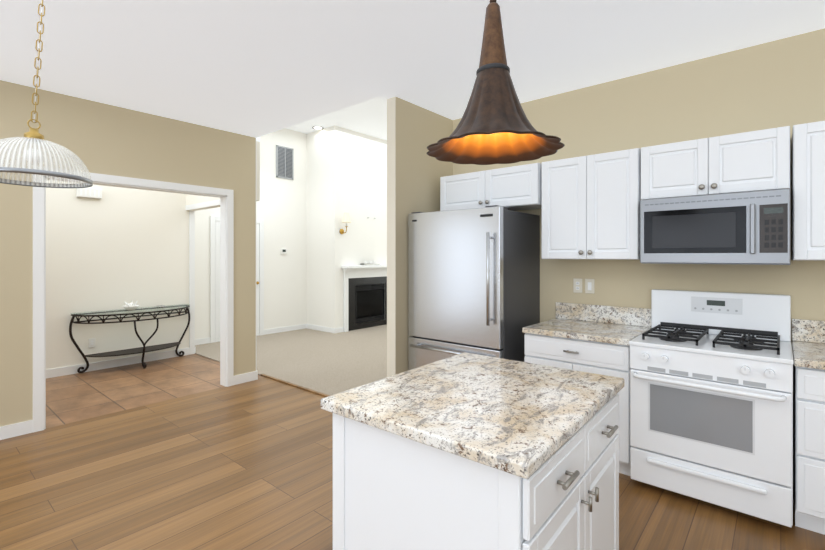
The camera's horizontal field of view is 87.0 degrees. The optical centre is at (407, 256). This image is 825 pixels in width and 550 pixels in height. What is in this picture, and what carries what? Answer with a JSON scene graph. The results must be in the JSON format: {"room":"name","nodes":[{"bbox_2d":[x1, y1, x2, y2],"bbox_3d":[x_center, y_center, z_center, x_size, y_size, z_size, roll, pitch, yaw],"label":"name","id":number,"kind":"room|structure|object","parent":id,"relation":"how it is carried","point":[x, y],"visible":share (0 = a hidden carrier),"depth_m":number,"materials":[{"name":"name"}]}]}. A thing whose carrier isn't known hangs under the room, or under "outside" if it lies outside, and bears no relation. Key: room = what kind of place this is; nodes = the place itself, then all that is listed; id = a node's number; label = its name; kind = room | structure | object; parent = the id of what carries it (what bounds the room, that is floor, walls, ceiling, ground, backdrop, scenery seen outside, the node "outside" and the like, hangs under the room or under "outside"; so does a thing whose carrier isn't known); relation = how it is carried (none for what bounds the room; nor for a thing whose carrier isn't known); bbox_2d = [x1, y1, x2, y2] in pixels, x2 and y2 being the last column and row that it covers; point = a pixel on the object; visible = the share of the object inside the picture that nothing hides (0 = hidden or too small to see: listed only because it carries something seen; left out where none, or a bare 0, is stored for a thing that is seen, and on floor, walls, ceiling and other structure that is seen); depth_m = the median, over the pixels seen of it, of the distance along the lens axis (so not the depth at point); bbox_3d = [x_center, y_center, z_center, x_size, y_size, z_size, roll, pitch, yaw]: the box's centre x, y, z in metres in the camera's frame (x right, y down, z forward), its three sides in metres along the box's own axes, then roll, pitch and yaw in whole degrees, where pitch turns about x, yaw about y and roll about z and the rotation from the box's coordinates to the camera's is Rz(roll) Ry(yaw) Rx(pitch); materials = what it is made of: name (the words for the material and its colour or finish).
{"room":"kitchen","nodes":[
{"label":"kitchen","id":0,"kind":"room"},
{"bbox_2d":[46,180,188,369],"bbox_3d":[-4.494,0.028,4.821,0.120,2.785,4.100,0,0,41],"label":"wall","id":1,"kind":"structure","parent":0,"point":[114,248],"depth_m":5.57,"materials":[{"name":"white paint"}]},
{"bbox_2d":[76,188,101,198],"bbox_3d":[-3.921,-0.780,5.353,0.052,0.120,0.255,0,0,41],"label":"door chime","id":2,"kind":"object","parent":1,"relation":"attached to","point":[95,193],"visible":0.85,"depth_m":5.33,"materials":[{"name":"white plastic"}]},
{"bbox_2d":[89,338,94,347],"bbox_3d":[-3.916,1.075,5.392,0.008,0.110,0.070,0,0,41],"label":"outlet","id":3,"kind":"object","parent":1,"relation":"attached to","point":[92,342],"visible":1,"depth_m":5.39,"materials":[{"name":"white plastic"}]},
{"bbox_2d":[46,347,195,377],"bbox_3d":[-4.408,1.370,4.834,0.034,0.100,3.994,0,0,41],"label":"baseboard","id":4,"kind":"structure","parent":1,"relation":"attached to","point":[68,370],"depth_m":5.57,"materials":[{"name":"white wood"}]},
{"bbox_2d":[0,80,255,426],"bbox_3d":[-3.578,0.028,2.966,0.120,2.785,5.480,0,0,41],"label":"wall","id":5,"kind":"structure","parent":0,"point":[99,138],"depth_m":3.87,"materials":[{"name":"beige paint"}]},
{"bbox_2d":[0,420,32,439],"bbox_3d":[-4.129,1.370,2.221,0.014,0.100,3.390,0,0,41],"label":"baseboard","id":6,"kind":"structure","parent":5,"relation":"attached to","point":[15,429],"depth_m":3.43,"materials":[{"name":"white wood"}]},
{"bbox_2d":[33,167,233,432],"bbox_3d":[-2.526,0.345,4.192,0.156,2.150,1.690,0,0,41],"label":"door frame","id":7,"kind":"structure","parent":5,"relation":"attached to","point":[225,201],"depth_m":4.36,"materials":[{"name":"white wood"}]},
{"bbox_2d":[234,370,257,384],"bbox_3d":[-1.829,1.370,4.900,0.014,0.100,0.294,0,0,41],"label":"baseboard","id":8,"kind":"structure","parent":5,"relation":"attached to","point":[251,376],"depth_m":4.89,"materials":[{"name":"white wood"}]},
{"bbox_2d":[46,354,263,427],"bbox_3d":[-3.776,1.450,4.204,2.013,0.060,4.100,0,0,41],"label":"floor","id":9,"kind":"structure","parent":0,"point":[70,398],"depth_m":4.74,"materials":[{"name":"brown tile"}]},
{"bbox_2d":[69,304,189,372],"bbox_3d":[-3.427,1.049,5.578,0.472,0.734,1.402,0,0,41],"label":"console table","id":10,"kind":"object","parent":9,"relation":"on","point":[143,349],"visible":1,"depth_m":5.46,"materials":[{"name":"black metal"}]},
{"bbox_2d":[123,301,138,309],"bbox_3d":[-3.512,0.624,5.519,0.180,0.112,0.180,0,0,41],"label":"shell","id":11,"kind":"object","parent":10,"relation":"on","point":[130,306],"visible":1,"depth_m":5.48,"materials":[{"name":"white ceramic"}]},
{"bbox_2d":[186,141,259,210],"bbox_3d":[-2.476,-1.012,5.711,1.783,0.705,0.120,0,0,41],"label":"beam","id":12,"kind":"structure","parent":0,"point":[193,199],"depth_m":5.70,"materials":[{"name":"white paint"}]},
{"bbox_2d":[195,128,306,338],"bbox_3d":[-1.558,-0.490,9.100,0.120,3.820,6.220,0,0,41],"label":"wall","id":13,"kind":"structure","parent":0,"point":[281,207],"depth_m":8.04,"materials":[{"name":"white paint"}]},
{"bbox_2d":[195,337,209,344],"bbox_3d":[-3.370,1.370,6.887,0.014,0.100,0.500,0,0,41],"label":"baseboard","id":14,"kind":"structure","parent":13,"relation":"attached to","point":[204,340],"depth_m":6.97,"materials":[{"name":"white wood"}]},
{"bbox_2d":[210,216,263,342],"bbox_3d":[-2.875,0.380,7.411,0.078,2.080,0.960,0,0,41],"label":"door","id":15,"kind":"structure","parent":13,"relation":"in","point":[214,278],"depth_m":7.17,"materials":[{"name":"white wood"}]},
{"bbox_2d":[281,249,286,253],"bbox_3d":[-2.312,-0.092,8.107,0.027,0.095,0.120,0,0,41],"label":"thermostat","id":16,"kind":"object","parent":13,"relation":"attached to","point":[283,251],"visible":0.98,"depth_m":8.10,"materials":[{"name":"white plastic"}]},
{"bbox_2d":[276,145,293,179],"bbox_3d":[-2.297,-1.750,8.130,0.018,0.590,0.365,0,0,41],"label":"air vent","id":17,"kind":"object","parent":13,"relation":"in","point":[284,162],"visible":0.98,"depth_m":8.12,"materials":[{"name":"grey metal"}]},
{"bbox_2d":[264,324,305,334],"bbox_3d":[-2.283,1.370,8.153,0.014,0.100,0.940,0,0,41],"label":"baseboard","id":18,"kind":"structure","parent":13,"relation":"attached to","point":[296,327],"depth_m":8.12,"materials":[{"name":"white wood"}]},
{"bbox_2d":[195,324,386,395],"bbox_3d":[0.169,1.444,7.617,4.673,0.072,6.460,0,0,41],"label":"floor","id":19,"kind":"structure","parent":0,"point":[328,363],"depth_m":6.11,"materials":[{"name":"beige carpet"}]},
{"bbox_2d":[260,374,329,396],"bbox_3d":[-0.945,1.412,4.505,2.111,0.016,0.035,0,0,41],"label":"threshold","id":20,"kind":"object","parent":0,"point":[298,386],"depth_m":4.72,"materials":[{"name":"brown wood"}]},
{"bbox_2d":[286,97,386,139],"bbox_3d":[0.209,-2.460,7.663,4.674,0.120,6.340,0,0,41],"label":"ceiling","id":21,"kind":"structure","parent":0,"point":[368,117],"depth_m":7.68,"materials":[{"name":"white paint"}]},
{"bbox_2d":[312,126,323,129],"bbox_3d":[-1.674,-2.394,8.106,0.210,0.009,0.210,0,0,41],"label":"recessed light","id":22,"kind":"object","parent":21,"relation":"in","point":[317,127],"visible":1,"depth_m":8.08,"materials":[{"name":"white"}]},
{"bbox_2d":[307,125,386,327],"bbox_3d":[-0.412,-0.490,9.691,0.850,3.820,3.830,0,0,41],"label":"wall","id":23,"kind":"structure","parent":0,"point":[346,170],"depth_m":8.29,"materials":[{"name":"white paint"}]},
{"bbox_2d":[306,324,335,332],"bbox_3d":[-1.647,1.370,8.218,0.834,0.100,0.014,0,0,41],"label":"baseboard","id":24,"kind":"structure","parent":23,"relation":"attached to","point":[315,327],"depth_m":8.19,"materials":[{"name":"white wood"}]},
{"bbox_2d":[339,213,350,233],"bbox_3d":[-1.145,-0.605,8.008,0.225,0.390,0.170,0,0,41],"label":"sconce","id":25,"kind":"object","parent":23,"relation":"attached to","point":[346,218],"visible":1,"depth_m":7.96,"materials":[{"name":"gold metal"}]},
{"bbox_2d":[341,265,386,331],"bbox_3d":[-0.818,0.797,8.716,0.600,1.246,1.523,0,0,41],"label":"fireplace","id":26,"kind":"object","parent":23,"relation":"attached to","point":[364,294],"visible":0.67,"depth_m":8.52,"materials":[{"name":"white"}]},
{"bbox_2d":[360,261,379,264],"bbox_3d":[-0.733,0.139,8.511,0.150,0.070,0.410,0,0,41],"label":"tray","id":27,"kind":"object","parent":26,"relation":"on","point":[370,263],"visible":1,"depth_m":8.45,"materials":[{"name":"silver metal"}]},
{"bbox_2d":[387,96,395,376],"bbox_3d":[-0.142,-0.022,3.743,0.100,2.685,0.004,0,0,41],"label":"wall","id":28,"kind":"structure","parent":0,"point":[391,236],"depth_m":3.74,"materials":[{"name":"beige paint"}]},
{"bbox_2d":[0,377,824,549],"bbox_3d":[-0.533,1.450,1.050,7.017,0.060,6.540,0,0,41],"label":"floor","id":29,"kind":"structure","parent":0,"point":[246,466],"depth_m":2.65,"materials":[{"name":"brown wood"}]},
{"bbox_2d":[408,205,539,369],"bbox_3d":[0.553,0.519,3.756,0.895,1.803,0.770,0,0,41],"label":"fridge","id":30,"kind":"object","parent":29,"relation":"on","point":[473,280],"visible":0.71,"depth_m":3.48,"materials":[{"name":"grey metal"}]},
{"bbox_2d":[333,394,618,549],"bbox_3d":[0.317,0.986,1.666,0.774,0.868,0.910,0,0,39],"label":"kitchen island","id":31,"kind":"object","parent":29,"relation":"on","point":[391,491],"visible":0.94,"depth_m":1.35,"materials":[{"name":"white wood"}]},
{"bbox_2d":[320,352,623,478],"bbox_3d":[0.297,0.528,1.687,0.784,0.039,0.977,0,0,39],"label":"island countertop","id":32,"kind":"structure","parent":31,"relation":"on","point":[525,420],"depth_m":1.48,"materials":[{"name":"stone"}]},
{"bbox_2d":[524,333,630,475],"bbox_3d":[1.313,0.991,3.183,0.711,0.858,0.651,0,0,41],"label":"base cabinet","id":33,"kind":"object","parent":29,"relation":"on","point":[608,359],"visible":0.35,"depth_m":2.87,"materials":[{"name":"white wood"}]},
{"bbox_2d":[522,302,651,345],"bbox_3d":[1.317,0.472,3.183,0.717,0.172,0.646,0,0,41],"label":"countertop","id":34,"kind":"structure","parent":33,"relation":"on","point":[618,325],"depth_m":3.23,"materials":[{"name":"stone"}]},
{"bbox_2d":[629,289,793,526],"bbox_3d":[1.850,0.830,2.663,0.760,1.181,0.739,0,0,41],"label":"stove","id":35,"kind":"object","parent":29,"relation":"on","point":[711,396],"visible":1,"depth_m":2.46,"materials":[{"name":"white metal"}]},
{"bbox_2d":[793,359,824,534],"bbox_3d":[2.380,0.991,2.267,0.542,0.858,0.651,0,0,41],"label":"base cabinet","id":36,"kind":"object","parent":29,"relation":"on","point":[809,442],"visible":0.98,"depth_m":2.19,"materials":[{"name":"white wood"}]},
{"bbox_3d":[2.814,0.991,1.894,0.597,0.858,0.651,0,0,41],"label":"base cabinet","id":37,"kind":"object","parent":29,"relation":"on","visible":0},
{"bbox_2d":[792,319,824,369],"bbox_3d":[2.615,0.472,2.069,1.168,0.172,0.646,0,0,41],"label":"countertop","id":38,"kind":"structure","parent":37,"relation":"on","point":[808,343],"depth_m":2.58,"materials":[{"name":"stone"}]},
{"bbox_2d":[0,0,824,137],"bbox_3d":[-0.575,-1.942,1.086,7.127,1.155,6.540,0,0,41],"label":"ceiling","id":39,"kind":"structure","parent":0,"point":[255,68],"depth_m":2.84,"materials":[{"name":"white paint"}]},
{"bbox_2d":[0,0,92,187],"bbox_3d":[-1.428,-0.826,1.661,0.364,1.076,0.364,0,0,41],"label":"dome pendant light","id":40,"kind":"object","parent":39,"relation":"hanging from","point":[34,157],"visible":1,"depth_m":1.65,"materials":[{"name":"clear glass"}]},
{"bbox_2d":[426,0,564,164],"bbox_3d":[0.305,-0.870,1.554,0.485,0.988,0.476,0,0,41],"label":"pendant","id":41,"kind":"object","parent":39,"relation":"hanging from","point":[494,126],"visible":1,"depth_m":1.52,"materials":[{"name":"brown metal"}]},
{"bbox_2d":[396,97,452,373],"bbox_3d":[0.136,0.028,4.067,0.100,2.785,0.850,0,0,41],"label":"wall","id":42,"kind":"structure","parent":0,"point":[420,172],"depth_m":3.85,"materials":[{"name":"beige paint"}]},
{"bbox_2d":[440,163,541,210],"bbox_3d":[0.762,-0.574,3.839,0.955,0.328,0.374,0,0,41],"label":"upper cabinet","id":43,"kind":"object","parent":42,"relation":"attached to","point":[515,188],"visible":0.94,"depth_m":3.66,"materials":[{"name":"white wood"}]},
{"bbox_2d":[453,28,824,351],"bbox_3d":[2.310,0.028,2.841,5.036,2.785,0.120,0,0,41],"label":"wall","id":44,"kind":"structure","parent":0,"point":[775,84],"depth_m":3.06,"materials":[{"name":"beige paint"}]},
{"bbox_2d":[573,278,581,292],"bbox_3d":[1.387,0.240,3.545,0.072,0.116,0.010,0,0,41],"label":"electrical outlet","id":45,"kind":"object","parent":44,"relation":"attached to","point":[577,285],"visible":1,"depth_m":3.54,"materials":[{"name":"beige plastic"}]},
{"bbox_2d":[585,279,594,293],"bbox_3d":[1.459,0.240,3.483,0.072,0.116,0.010,0,0,41],"label":"electrical outlet","id":46,"kind":"object","parent":44,"relation":"attached to","point":[589,285],"visible":1,"depth_m":3.48,"materials":[{"name":"beige plastic"}]},
{"bbox_2d":[542,148,640,259],"bbox_3d":[1.404,-0.358,3.288,0.689,0.760,0.374,0,0,41],"label":"upper cabinet","id":47,"kind":"object","parent":44,"relation":"attached to","point":[590,206],"visible":1,"depth_m":3.14,"materials":[{"name":"white wood"}]},
{"bbox_2d":[641,126,789,199],"bbox_3d":[1.962,-0.559,2.809,0.762,0.358,0.374,0,0,41],"label":"upper cabinet","id":48,"kind":"object","parent":44,"relation":"attached to","point":[758,160],"visible":1,"depth_m":2.66,"materials":[{"name":"white wood"}]},
{"bbox_2d":[640,188,790,264],"bbox_3d":[1.943,-0.162,2.777,0.751,0.426,0.445,0,0,41],"label":"microwave","id":49,"kind":"object","parent":48,"relation":"attached to","point":[752,227],"visible":1,"depth_m":2.61,"materials":[{"name":"silver metal"}]},
{"bbox_2d":[792,121,824,259],"bbox_3d":[2.601,-0.358,2.260,0.898,0.760,0.374,0,0,41],"label":"upper cabinet","id":50,"kind":"object","parent":44,"relation":"attached to","point":[808,191],"visible":1,"depth_m":2.40,"materials":[{"name":"white wood"}]}
]}

